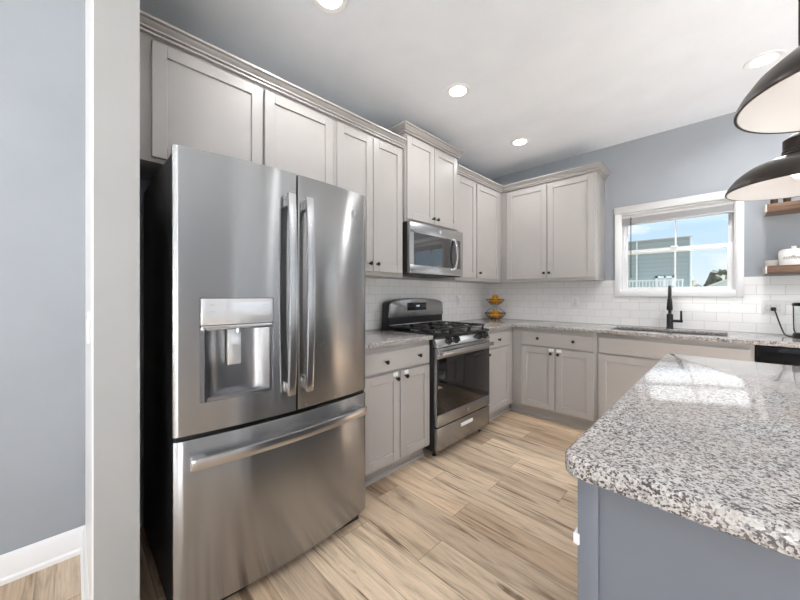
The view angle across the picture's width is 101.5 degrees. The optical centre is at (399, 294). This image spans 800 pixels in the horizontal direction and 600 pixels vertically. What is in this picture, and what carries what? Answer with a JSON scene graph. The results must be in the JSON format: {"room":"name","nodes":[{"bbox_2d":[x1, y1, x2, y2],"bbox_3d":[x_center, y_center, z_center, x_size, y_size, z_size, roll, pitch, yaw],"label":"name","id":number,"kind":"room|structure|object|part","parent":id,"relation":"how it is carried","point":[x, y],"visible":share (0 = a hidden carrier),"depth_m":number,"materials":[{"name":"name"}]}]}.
{"room":"kitchen","nodes":[
{"label":"kitchen","id":0,"kind":"room"},
{"bbox_2d":[94,0,139,599],"bbox_3d":[-1.205,-0.137,1.351,0.780,2.743,0.115,0,0,45],"label":"wall","id":1,"kind":"structure","parent":0,"point":[116,22],"depth_m":1.07,"materials":[{"name":"white paint"}]},
{"bbox_2d":[86,311,88,342],"bbox_3d":[-1.159,0.120,1.212,0.072,0.116,0.009,0,0,45],"label":"switch plate","id":2,"kind":"object","parent":1,"relation":"attached to","point":[87,312],"visible":1,"depth_m":1.19,"materials":[{"name":"white plastic"}]},
{"bbox_2d":[85,0,93,599],"bbox_3d":[-1.247,-0.186,1.309,0.780,2.643,0.004,0,0,45],"label":"trim","id":3,"kind":"structure","parent":1,"relation":"attached to","point":[89,4],"depth_m":1.18,"materials":[{"name":"white paint"}]},
{"bbox_2d":[0,0,483,554],"bbox_3d":[-1.556,-0.137,1.657,0.150,2.743,7.910,0,0,45],"label":"wall","id":4,"kind":"structure","parent":0,"point":[42,42],"depth_m":1.49,"materials":[{"name":"blue paint"}]},
{"bbox_2d":[0,525,88,599],"bbox_3d":[-2.533,1.175,0.007,0.802,0.120,3.895,0,0,45],"label":"baseboard","id":5,"kind":"structure","parent":4,"relation":"attached to","point":[19,563],"depth_m":1.46,"materials":[{"name":"white paint"}]},
{"bbox_2d":[140,32,333,184],"bbox_3d":[-0.935,-0.896,1.925,0.349,0.573,1.076,0,0,45],"label":"upper cabinet","id":6,"kind":"object","parent":4,"relation":"attached to","point":[187,100],"visible":0.54,"depth_m":1.69,"materials":[{"name":"grey paint"}]},
{"bbox_3d":[-0.957,-0.896,1.670,0.019,0.533,0.500,0,0,45],"label":"door","id":7,"kind":"part","parent":6,"relation":"part of","materials":[{"name":"grey paint"}]},
{"bbox_2d":[140,10,406,148],"bbox_3d":[-0.574,-1.216,2.031,0.050,0.064,1.736,0,0,45],"label":"crown molding","id":8,"kind":"structure","parent":6,"relation":"on","point":[150,25],"depth_m":1.79,"materials":[{"name":"grey paint"}]},
{"bbox_3d":[-0.610,-0.896,2.017,0.019,0.533,0.453,0,0,45],"label":"door","id":9,"kind":"part","parent":6,"relation":"part of","materials":[{"name":"grey paint"}]},
{"bbox_2d":[334,119,402,278],"bbox_3d":[-0.310,-0.661,2.528,0.380,1.043,0.659,0,0,45],"label":"upper cabinet","id":10,"kind":"object","parent":4,"relation":"attached to","point":[369,166],"visible":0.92,"depth_m":2.44,"materials":[{"name":"grey paint"}]},
{"bbox_3d":[-0.317,-0.666,2.310,0.019,0.993,0.311,0,0,45],"label":"door","id":11,"kind":"part","parent":10,"relation":"part of","materials":[{"name":"grey paint"}]},
{"bbox_3d":[-0.093,-0.666,2.534,0.019,0.993,0.305,0,0,45],"label":"door","id":12,"kind":"part","parent":10,"relation":"part of","materials":[{"name":"grey paint"}]},
{"bbox_2d":[387,133,456,231],"bbox_3d":[0.186,-0.954,3.007,0.404,0.713,0.716,0,0,45],"label":"upper cabinet","id":13,"kind":"object","parent":4,"relation":"attached to","point":[429,173],"visible":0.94,"depth_m":2.83,"materials":[{"name":"grey paint"}]},
{"bbox_2d":[374,120,463,158],"bbox_3d":[0.186,-1.343,3.008,0.403,0.064,0.816,0,0,45],"label":"crown molding","id":14,"kind":"structure","parent":13,"relation":"attached to","point":[404,126],"depth_m":2.78,"materials":[{"name":"grey paint"}]},
{"bbox_3d":[0.175,-0.954,2.770,0.019,0.678,0.343,0,0,45],"label":"door","id":15,"kind":"part","parent":13,"relation":"part of","materials":[{"name":"grey paint"}]},
{"bbox_2d":[403,221,462,278],"bbox_3d":[0.221,-0.377,3.012,0.428,0.434,0.746,0,0,45],"label":"microwave","id":16,"kind":"object","parent":13,"relation":"attached to","point":[429,252],"visible":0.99,"depth_m":2.83,"materials":[{"name":"silver metal"}]},
{"bbox_3d":[0.335,-0.375,2.905,0.026,0.264,0.660,0,0,45],"label":"door glass","id":17,"kind":"part","parent":16,"relation":"part of","materials":[{"name":"black glass"}]},
{"bbox_3d":[0.520,-0.373,3.041,0.045,0.293,0.028,0,0,45],"label":"handle","id":18,"kind":"part","parent":16,"relation":"part of","materials":[{"name":"silver metal"}]},
{"bbox_3d":[0.423,-0.954,3.017,0.019,0.678,0.343,0,0,45],"label":"door","id":19,"kind":"part","parent":13,"relation":"part of","materials":[{"name":"grey paint"}]},
{"bbox_2d":[365,278,489,329],"bbox_3d":[0.221,0.081,3.323,0.008,0.448,2.720,0,0,45],"label":"backsplash","id":20,"kind":"structure","parent":4,"relation":"attached to","point":[474,304],"depth_m":3.45,"materials":[{"name":"tile"}]},
{"bbox_2d":[429,174,501,283],"bbox_3d":[0.873,-0.661,3.711,0.380,1.043,1.247,0,0,45],"label":"upper cabinet","id":21,"kind":"object","parent":4,"relation":"attached to","point":[478,205],"visible":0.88,"depth_m":3.45,"materials":[{"name":"grey paint"}]},
{"bbox_3d":[0.668,-0.666,3.295,0.019,0.993,0.344,0,0,45],"label":"door","id":22,"kind":"part","parent":21,"relation":"part of","materials":[{"name":"grey paint"}]},
{"bbox_3d":[0.969,-0.666,3.596,0.019,0.993,0.467,0,0,45],"label":"door","id":23,"kind":"part","parent":21,"relation":"part of","materials":[{"name":"grey paint"}]},
{"bbox_2d":[0,404,585,599],"bbox_3d":[0.335,1.295,-0.235,5.500,0.120,7.910,0,0,45],"label":"floor","id":24,"kind":"structure","parent":0,"point":[493,515],"depth_m":1.64,"materials":[{"name":"brown wood"}]},
{"bbox_2d":[144,145,366,599],"bbox_3d":[-0.722,0.347,1.711,0.834,1.776,0.890,0,0,45],"label":"refrigerator","id":25,"kind":"object","parent":24,"relation":"on","point":[255,410],"visible":1,"depth_m":1.37,"materials":[{"name":"silver metal"}]},
{"bbox_3d":[-0.653,-0.011,1.332,0.077,1.060,0.453,0,0,45],"label":"door","id":26,"kind":"part","parent":25,"relation":"part of","materials":[{"name":"silver metal"}]},
{"bbox_3d":[-0.657,0.067,1.321,0.067,0.101,0.263,0,0,45],"label":"control panel","id":27,"kind":"part","parent":25,"relation":"part of","materials":[{"name":"silver metal"}]},
{"bbox_3d":[-0.495,0.859,1.483,0.067,0.643,0.890,0,0,45],"label":"freezer drawer","id":28,"kind":"part","parent":25,"relation":"part of","materials":[{"name":"silver metal"}]},
{"bbox_3d":[-0.473,-0.001,1.417,0.066,0.872,0.034,0,0,45],"label":"handle","id":29,"kind":"part","parent":25,"relation":"part of","materials":[{"name":"silver metal"}]},
{"bbox_3d":[-0.413,-0.001,1.477,0.066,0.872,0.034,0,0,45],"label":"handle","id":30,"kind":"part","parent":25,"relation":"part of","materials":[{"name":"silver metal"}]},
{"bbox_3d":[-0.332,-0.011,1.646,0.067,1.060,0.429,0,0,45],"label":"door","id":31,"kind":"part","parent":25,"relation":"part of","materials":[{"name":"silver metal"}]},
{"bbox_2d":[364,340,429,486],"bbox_3d":[-0.201,0.786,2.425,0.640,0.898,0.652,0,0,45],"label":"base cabinet","id":32,"kind":"object","parent":24,"relation":"on","point":[397,377],"visible":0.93,"depth_m":2.19,"materials":[{"name":"grey paint"}]},
{"bbox_3d":[-0.116,0.817,2.115,0.019,0.593,0.306,0,0,45],"label":"door","id":33,"kind":"part","parent":32,"relation":"part of","materials":[{"name":"grey paint"}]},
{"bbox_3d":[-0.052,1.225,2.275,0.014,0.020,0.652,0,0,45],"label":"shoe molding","id":34,"kind":"part","parent":32,"relation":"part of","materials":[{"name":"grey paint"}]},
{"bbox_3d":[-0.005,0.439,2.226,0.019,0.132,0.620,0,0,45],"label":"drawer","id":35,"kind":"part","parent":32,"relation":"part of","materials":[{"name":"grey paint"}]},
{"bbox_2d":[365,329,432,349],"bbox_3d":[-0.222,0.320,2.419,0.641,0.030,0.685,0,0,45],"label":"countertop","id":36,"kind":"structure","parent":32,"relation":"on","point":[375,338],"depth_m":2.32,"materials":[{"name":"stone"}]},
{"bbox_3d":[0.106,0.817,2.337,0.019,0.593,0.306,0,0,45],"label":"door","id":37,"kind":"part","parent":32,"relation":"part of","materials":[{"name":"grey paint"}]},
{"bbox_2d":[382,298,493,455],"bbox_3d":[0.330,0.635,2.899,0.701,1.200,0.762,0,0,45],"label":"gas range","id":38,"kind":"object","parent":24,"relation":"on","point":[458,351],"visible":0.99,"depth_m":2.69,"materials":[{"name":"silver metal"}]},
{"bbox_2d":[390,325,488,338],"bbox_3d":[0.336,0.320,2.893,0.577,0.020,0.762,0,0,45],"label":"cooktop","id":39,"kind":"object","parent":38,"relation":"in","point":[461,332],"depth_m":2.74,"materials":[{"name":"black metal"}]},
{"bbox_3d":[0.380,0.358,2.521,0.050,0.060,0.060,0,0,45],"label":"knob","id":40,"kind":"part","parent":38,"relation":"part of","materials":[{"name":"black plastic"}]},
{"bbox_3d":[0.451,0.358,2.591,0.050,0.060,0.060,0,0,45],"label":"knob","id":41,"kind":"part","parent":38,"relation":"part of","materials":[{"name":"black plastic"}]},
{"bbox_3d":[0.530,1.085,2.699,0.036,0.171,0.750,0,0,45],"label":"storage drawer","id":42,"kind":"part","parent":38,"relation":"part of","materials":[{"name":"silver metal"}]},
{"bbox_3d":[0.530,0.697,2.698,0.038,0.587,0.750,0,0,45],"label":"oven door","id":43,"kind":"part","parent":38,"relation":"part of","materials":[{"name":"silver metal"}]},
{"bbox_3d":[0.527,0.363,2.701,0.050,0.067,0.758,0,0,45],"label":"control panel","id":44,"kind":"part","parent":38,"relation":"part of","materials":[{"name":"silver metal"}]},
{"bbox_3d":[0.531,0.692,2.698,0.036,0.415,0.746,0,0,45],"label":"oven glass","id":45,"kind":"part","parent":38,"relation":"part of","materials":[{"name":"black glass"}]},
{"bbox_3d":[0.559,0.436,2.669,0.052,0.032,0.734,0,0,45],"label":"oven handle","id":46,"kind":"part","parent":38,"relation":"part of","materials":[{"name":"silver metal"}]},
{"bbox_3d":[0.551,1.049,2.689,0.008,0.028,0.170,0,0,45],"label":"drawer pull","id":47,"kind":"part","parent":38,"relation":"part of","materials":[{"name":"white plastic"}]},
{"bbox_2d":[488,327,512,420],"bbox_3d":[0.989,0.786,3.615,0.640,0.898,1.176,0,0,45],"label":"base cabinet","id":48,"kind":"object","parent":24,"relation":"on","point":[501,352],"visible":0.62,"depth_m":3.23,"materials":[{"name":"grey paint"}]},
{"bbox_3d":[0.950,0.439,3.181,0.019,0.132,0.480,0,0,45],"label":"drawer","id":49,"kind":"part","parent":48,"relation":"part of","materials":[{"name":"grey paint"}]},
{"bbox_3d":[0.950,0.817,3.181,0.019,0.593,0.480,0,0,45],"label":"door","id":50,"kind":"part","parent":48,"relation":"part of","materials":[{"name":"grey paint"}]},
{"bbox_3d":[0.954,1.225,3.281,0.014,0.020,0.653,0,0,45],"label":"shoe molding","id":51,"kind":"part","parent":48,"relation":"part of","materials":[{"name":"grey paint"}]},
{"bbox_2d":[445,318,799,347],"bbox_3d":[2.019,0.320,2.595,3.561,0.030,1.188,0,0,45],"label":"countertop","id":52,"kind":"structure","parent":48,"relation":"on","point":[767,339],"depth_m":2.77,"materials":[{"name":"stone"}]},
{"bbox_2d":[485,299,505,319],"bbox_3d":[1.169,0.181,4.015,0.257,0.248,0.257,0,0,45],"label":"fruit basket","id":53,"kind":"object","parent":52,"relation":"on","point":[486,312],"visible":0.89,"depth_m":3.96,"materials":[{"name":"brown metal"}]},
{"bbox_2d":[486,299,504,303],"bbox_3d":[1.169,0.088,4.015,0.223,0.063,0.223,0,0,45],"label":"bowl","id":54,"kind":"object","parent":53,"relation":"on","point":[486,299],"depth_m":3.93,"materials":[{"name":"brown metal"}]},
{"bbox_2d":[485,312,505,318],"bbox_3d":[1.169,0.262,4.015,0.257,0.078,0.257,0,0,45],"label":"bowl","id":55,"kind":"object","parent":53,"relation":"on","point":[503,313],"depth_m":3.96,"materials":[{"name":"brown metal"}]},
{"bbox_2d":[616,329,727,336],"bbox_3d":[2.230,0.446,2.756,0.774,0.218,0.414,0,0,45],"label":"sink","id":56,"kind":"object","parent":52,"relation":"in","point":[616,329],"visible":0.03,"depth_m":2.85,"materials":[{"name":"silver metal"}]},
{"bbox_2d":[666,285,682,328],"bbox_3d":[2.374,0.111,2.843,0.115,0.387,0.238,0,0,45],"label":"kitchen faucet","id":57,"kind":"object","parent":52,"relation":"on","point":[669,317],"visible":1,"depth_m":2.87,"materials":[{"name":"black metal"}]},
{"bbox_3d":[2.357,0.046,2.856,0.025,0.257,0.215,0,0,40],"label":"spout","id":58,"kind":"part","parent":57,"relation":"part of","materials":[{"name":"black metal"}]},
{"bbox_2d":[771,303,799,338],"bbox_3d":[2.852,0.181,2.362,0.120,0.248,0.372,0,0,29],"label":"coffee maker","id":59,"kind":"object","parent":52,"relation":"on","point":[796,335],"visible":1,"depth_m":2.29,"materials":[{"name":"black plastic"}]},
{"bbox_3d":[2.834,0.207,2.419,0.031,0.196,0.257,0,0,22],"label":"power cord","id":60,"kind":"part","parent":59,"relation":"part of","materials":[{"name":"black rubber"}]},
{"bbox_2d":[793,306,795,332],"bbox_3d":[2.791,0.173,2.252,0.112,0.187,0.112,0,0,45],"label":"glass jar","id":61,"kind":"object","parent":59,"relation":"on","point":[793,306],"depth_m":2.28,"materials":[{"name":"clear glass"}]},
{"bbox_2d":[510,327,596,429],"bbox_3d":[1.628,0.786,3.358,0.828,0.898,0.640,0,0,45],"label":"base cabinet","id":62,"kind":"object","parent":24,"relation":"on","point":[555,371],"visible":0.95,"depth_m":3.10,"materials":[{"name":"grey paint"}]},
{"bbox_3d":[1.360,0.817,3.232,0.327,0.593,0.019,0,0,45],"label":"door","id":63,"kind":"part","parent":62,"relation":"part of","materials":[{"name":"grey paint"}]},
{"bbox_3d":[1.479,1.225,3.208,0.828,0.020,0.014,0,0,45],"label":"shoe molding","id":64,"kind":"part","parent":62,"relation":"part of","materials":[{"name":"grey paint"}]},
{"bbox_3d":[1.476,0.439,3.115,0.657,0.132,0.019,0,0,45],"label":"drawer","id":65,"kind":"part","parent":62,"relation":"part of","materials":[{"name":"grey paint"}]},
{"bbox_3d":[1.595,0.817,2.996,0.322,0.593,0.019,0,0,45],"label":"door","id":66,"kind":"part","parent":62,"relation":"part of","materials":[{"name":"grey paint"}]},
{"bbox_2d":[597,333,754,419],"bbox_3d":[2.254,0.786,2.732,0.941,0.898,0.640,0,0,45],"label":"base cabinet","id":67,"kind":"object","parent":24,"relation":"on","point":[622,360],"visible":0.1,"depth_m":2.68,"materials":[{"name":"grey paint"}]},
{"bbox_3d":[1.892,0.817,2.699,0.443,0.593,0.019,0,0,45],"label":"door","id":68,"kind":"part","parent":67,"relation":"part of","materials":[{"name":"grey paint"}]},
{"bbox_2d":[573,479,799,599],"bbox_3d":[1.157,0.790,0.868,0.857,0.889,1.409,0,0,45],"label":"kitchen island","id":69,"kind":"object","parent":24,"relation":"on","point":[629,549],"visible":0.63,"depth_m":0.58,"materials":[{"name":"blue paint"}]},
{"bbox_2d":[565,354,799,559],"bbox_3d":[1.164,0.325,0.849,0.900,0.040,1.525,0,0,45],"label":"island countertop","id":70,"kind":"structure","parent":69,"relation":"on","point":[714,443],"depth_m":0.65,"materials":[{"name":"stone"}]},
{"bbox_2d":[755,345,799,365],"bbox_3d":[2.796,0.787,2.184,0.590,0.895,0.650,0,0,45],"label":"dishwasher","id":71,"kind":"object","parent":24,"relation":"on","point":[790,356],"visible":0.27,"depth_m":2.12,"materials":[{"name":"black metal"}]},
{"bbox_2d":[140,0,797,178],"bbox_3d":[0.335,-1.568,-0.235,5.500,0.120,7.910,0,0,45],"label":"ceiling","id":72,"kind":"structure","parent":0,"point":[571,78],"depth_m":2.06,"materials":[{"name":"white paint"}]},
{"bbox_2d":[312,0,347,13],"bbox_3d":[-0.358,-1.505,1.660,0.184,0.006,0.184,0,0,45],"label":"recessed light","id":73,"kind":"object","parent":72,"relation":"in","point":[329,6],"visible":1,"depth_m":1.70,"materials":[{"name":"white plastic"}]},
{"bbox_2d":[445,83,470,98],"bbox_3d":[0.429,-1.505,2.423,0.184,0.006,0.184,0,0,45],"label":"recessed light","id":74,"kind":"object","parent":72,"relation":"in","point":[458,90],"visible":1,"depth_m":2.41,"materials":[{"name":"white plastic"}]},
{"bbox_2d":[510,138,529,146],"bbox_3d":[1.187,-1.505,3.234,0.184,0.006,0.184,0,0,45],"label":"recessed light","id":75,"kind":"object","parent":72,"relation":"in","point":[517,142],"visible":1,"depth_m":3.23,"materials":[{"name":"white glass"}]},
{"bbox_2d":[725,0,799,200],"bbox_3d":[1.401,-0.944,1.141,0.380,1.128,0.380,0,0,45],"label":"pendant lamp","id":76,"kind":"object","parent":72,"relation":"hanging from","point":[777,178],"visible":1,"depth_m":1.16,"materials":[{"name":"brown metal"}]},
{"bbox_3d":[1.401,-0.434,1.141,0.380,0.108,0.380,0,0,45],"label":"lamp shade","id":77,"kind":"part","parent":76,"relation":"part of","materials":[{"name":"brown metal"}]},
{"bbox_3d":[1.401,-0.444,1.141,0.058,0.072,0.058,0,0,45],"label":"bulb","id":78,"kind":"part","parent":76,"relation":"part of","materials":[{"name":"white glass"}]},
{"bbox_3d":[1.401,-1.022,1.141,0.014,0.925,0.014,0,0,45],"label":"stem","id":79,"kind":"part","parent":76,"relation":"part of","materials":[{"name":"brown metal"}]},
{"bbox_2d":[743,49,785,69],"bbox_3d":[2.341,-1.505,2.103,0.184,0.006,0.184,0,0,45],"label":"recessed light","id":80,"kind":"object","parent":72,"relation":"in","point":[768,58],"visible":1,"depth_m":2.09,"materials":[{"name":"white plastic"}]},
{"bbox_2d":[734,46,799,133],"bbox_3d":[0.851,-0.940,0.569,0.380,1.136,0.380,0,0,45],"label":"pendant lamp","id":81,"kind":"object","parent":72,"relation":"hanging from","point":[772,106],"visible":1,"depth_m":0.71,"materials":[{"name":"brown metal"}]},
{"bbox_2d":[490,112,799,335],"bbox_3d":[3.075,-0.137,2.505,5.200,2.743,0.160,0,0,45],"label":"wall","id":82,"kind":"structure","parent":0,"point":[709,155],"depth_m":2.89,"materials":[{"name":"blue paint"}]},
{"bbox_2d":[457,161,610,192],"bbox_3d":[1.349,-1.216,3.449,1.598,0.064,0.720,0,0,3],"label":"crown molding","id":83,"kind":"structure","parent":82,"relation":"attached to","point":[598,166],"depth_m":3.36,"materials":[{"name":"grey paint"}]},
{"bbox_2d":[501,171,604,282],"bbox_3d":[1.626,-0.661,3.572,0.979,1.043,0.380,0,0,45],"label":"upper cabinet","id":84,"kind":"object","parent":82,"relation":"attached to","point":[553,231],"visible":1,"depth_m":3.38,"materials":[{"name":"grey paint"}]},
{"bbox_3d":[1.388,-0.666,3.599,0.446,0.993,0.019,0,0,45],"label":"door","id":85,"kind":"part","parent":84,"relation":"part of","materials":[{"name":"grey paint"}]},
{"bbox_3d":[1.705,-0.666,3.282,0.436,0.993,0.019,0,0,45],"label":"door","id":86,"kind":"part","parent":84,"relation":"part of","materials":[{"name":"grey paint"}]},
{"bbox_2d":[572,297,578,306],"bbox_3d":[1.904,0.080,3.546,0.072,0.116,0.009,0,0,45],"label":"wall outlet","id":87,"kind":"object","parent":82,"relation":"attached to","point":[575,300],"visible":1,"depth_m":3.54,"materials":[{"name":"white plastic"}]},
{"bbox_2d":[490,275,799,334],"bbox_3d":[2.453,0.081,3.009,3.592,0.448,0.008,0,0,45],"label":"backsplash","id":88,"kind":"structure","parent":82,"relation":"attached to","point":[543,301],"depth_m":3.10,"materials":[{"name":"tile"}]},
{"bbox_2d":[614,190,743,296],"bbox_3d":[2.528,-0.422,3.022,0.905,0.885,0.184,0,0,45],"label":"window","id":89,"kind":"structure","parent":82,"relation":"in","point":[735,245],"depth_m":2.92,"materials":[{"name":"white paint"}]},
{"bbox_3d":[2.474,-0.832,2.969,0.905,0.067,0.034,0,0,45],"label":"head casing","id":90,"kind":"part","parent":89,"relation":"part of","materials":[{"name":"white wood"}]},
{"bbox_2d":[622,200,733,277],"bbox_3d":[2.498,-0.474,2.992,0.779,0.619,0.053,0,0,45],"label":"window blind","id":91,"kind":"object","parent":89,"relation":"attached to","point":[725,207],"visible":0.95,"depth_m":2.96,"materials":[{"name":"white fabric"}]},
{"bbox_3d":[2.502,-0.691,2.996,0.775,0.016,0.040,0,0,45],"label":"rail","id":92,"kind":"part","parent":91,"relation":"part of","materials":[{"name":"white plastic"}]},
{"bbox_3d":[2.502,-0.767,2.996,0.779,0.034,0.036,0,0,45],"label":"head rail","id":93,"kind":"part","parent":91,"relation":"part of","materials":[{"name":"white plastic"}]},
{"bbox_3d":[2.530,-0.238,3.024,0.785,0.397,0.033,0,0,45],"label":"sash","id":94,"kind":"part","parent":89,"relation":"part of","materials":[{"name":"white plastic"}]},
{"bbox_3d":[2.557,-0.593,3.051,0.785,0.385,0.030,0,0,45],"label":"sash","id":95,"kind":"part","parent":89,"relation":"part of","materials":[{"name":"white plastic"}]},
{"bbox_2d":[762,300,784,315],"bbox_3d":[2.905,0.105,2.544,0.120,0.116,0.009,0,0,45],"label":"wall outlet","id":96,"kind":"object","parent":82,"relation":"attached to","point":[766,304],"visible":0.97,"depth_m":2.54,"materials":[{"name":"white plastic"}]},
{"bbox_2d":[766,304,771,311],"bbox_3d":[2.886,0.105,2.559,0.032,0.066,0.003,0,0,45],"label":"receptacle","id":97,"kind":"object","parent":96,"relation":"attached to","point":[768,306],"depth_m":2.56,"materials":[{"name":"white plastic"}]},
{"bbox_2d":[775,304,780,311],"bbox_3d":[2.920,0.105,2.525,0.032,0.066,0.003,0,0,45],"label":"receptacle","id":98,"kind":"object","parent":96,"relation":"attached to","point":[778,306],"depth_m":2.52,"materials":[{"name":"white plastic"}]},
{"bbox_2d":[763,200,799,216],"bbox_3d":[3.164,-0.640,2.136,1.052,0.055,0.234,0,0,45],"label":"floating shelf","id":99,"kind":"object","parent":82,"relation":"attached to","point":[790,207],"visible":1,"depth_m":2.39,"materials":[{"name":"brown wood"}]},
{"bbox_2d":[770,199,777,203],"bbox_3d":[2.819,-0.706,2.464,0.044,0.075,0.044,0,0,45],"label":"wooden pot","id":100,"kind":"object","parent":99,"relation":"on","point":[773,200],"visible":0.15,"depth_m":2.45,"materials":[{"name":"brown wood"}]},
{"bbox_2d":[763,265,799,274],"bbox_3d":[3.164,-0.184,2.136,1.052,0.055,0.234,0,0,45],"label":"floating shelf","id":101,"kind":"object","parent":82,"relation":"attached to","point":[778,269],"visible":1,"depth_m":2.38,"materials":[{"name":"brown wood"}]},
{"bbox_2d":[763,260,778,265],"bbox_3d":[2.817,-0.234,2.481,0.084,0.045,0.084,0,0,45],"label":"bowl","id":102,"kind":"object","parent":101,"relation":"on","point":[768,262],"visible":0.77,"depth_m":2.46,"materials":[{"name":"white ceramic"}]},
{"bbox_2d":[778,246,799,264],"bbox_3d":[2.895,-0.284,2.402,0.154,0.145,0.155,0,0,45],"label":"coffee canister","id":103,"kind":"object","parent":101,"relation":"on","point":[791,256],"visible":0.95,"depth_m":2.37,"materials":[{"name":"white ceramic"}]},
{"bbox_3d":[2.895,-0.328,2.403,0.148,0.022,0.148,0,0,45],"label":"lid","id":104,"kind":"part","parent":103,"relation":"part of","materials":[{"name":"white ceramic"}]},
{"label":"outside","id":105,"kind":"structure","parent":0,"visible":0},
{"bbox_3d":[54.390,2.335,57.497,120.000,0.200,149.500,0,0,45],"label":"ground","id":106,"kind":"structure","parent":105,"visible":0},
{"bbox_2d":[628,236,691,286],"bbox_3d":[7.678,0.253,14.724,8.530,3.965,8.150,0,0,45],"label":"house","id":107,"kind":"structure","parent":106,"relation":"on","point":[652,269],"depth_m":10.08,"materials":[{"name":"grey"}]},
{"bbox_3d":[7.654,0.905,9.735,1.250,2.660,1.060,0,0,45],"label":"porch railing","id":108,"kind":"part","parent":107,"relation":"part of","materials":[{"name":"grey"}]},
{"bbox_3d":[8.138,-0.375,10.043,0.360,0.280,0.010,0,0,45],"label":"pane","id":109,"kind":"part","parent":107,"relation":"part of","materials":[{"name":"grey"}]},
{"bbox_2d":[692,276,701,286],"bbox_3d":[36.727,-0.199,42.264,3.612,4.868,2.940,0,0,45],"label":"tree","id":110,"kind":"object","parent":106,"relation":"on","point":[694,284],"visible":0.08,"depth_m":41.06,"materials":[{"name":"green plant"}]},
{"bbox_2d":[703,269,726,286],"bbox_3d":[39.912,-0.480,40.543,3.122,5.431,2.780,0,0,28],"label":"tree","id":111,"kind":"object","parent":106,"relation":"on","point":[714,276],"visible":0.27,"depth_m":40.38,"materials":[{"name":"green plant"}]},
{"bbox_2d":[708,279,726,285],"bbox_3d":[30.525,0.160,28.682,6.200,4.150,8.400,0,0,45],"label":"gabled house","id":112,"kind":"structure","parent":106,"relation":"on","point":[723,282],"depth_m":26.97,"materials":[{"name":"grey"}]}
]}

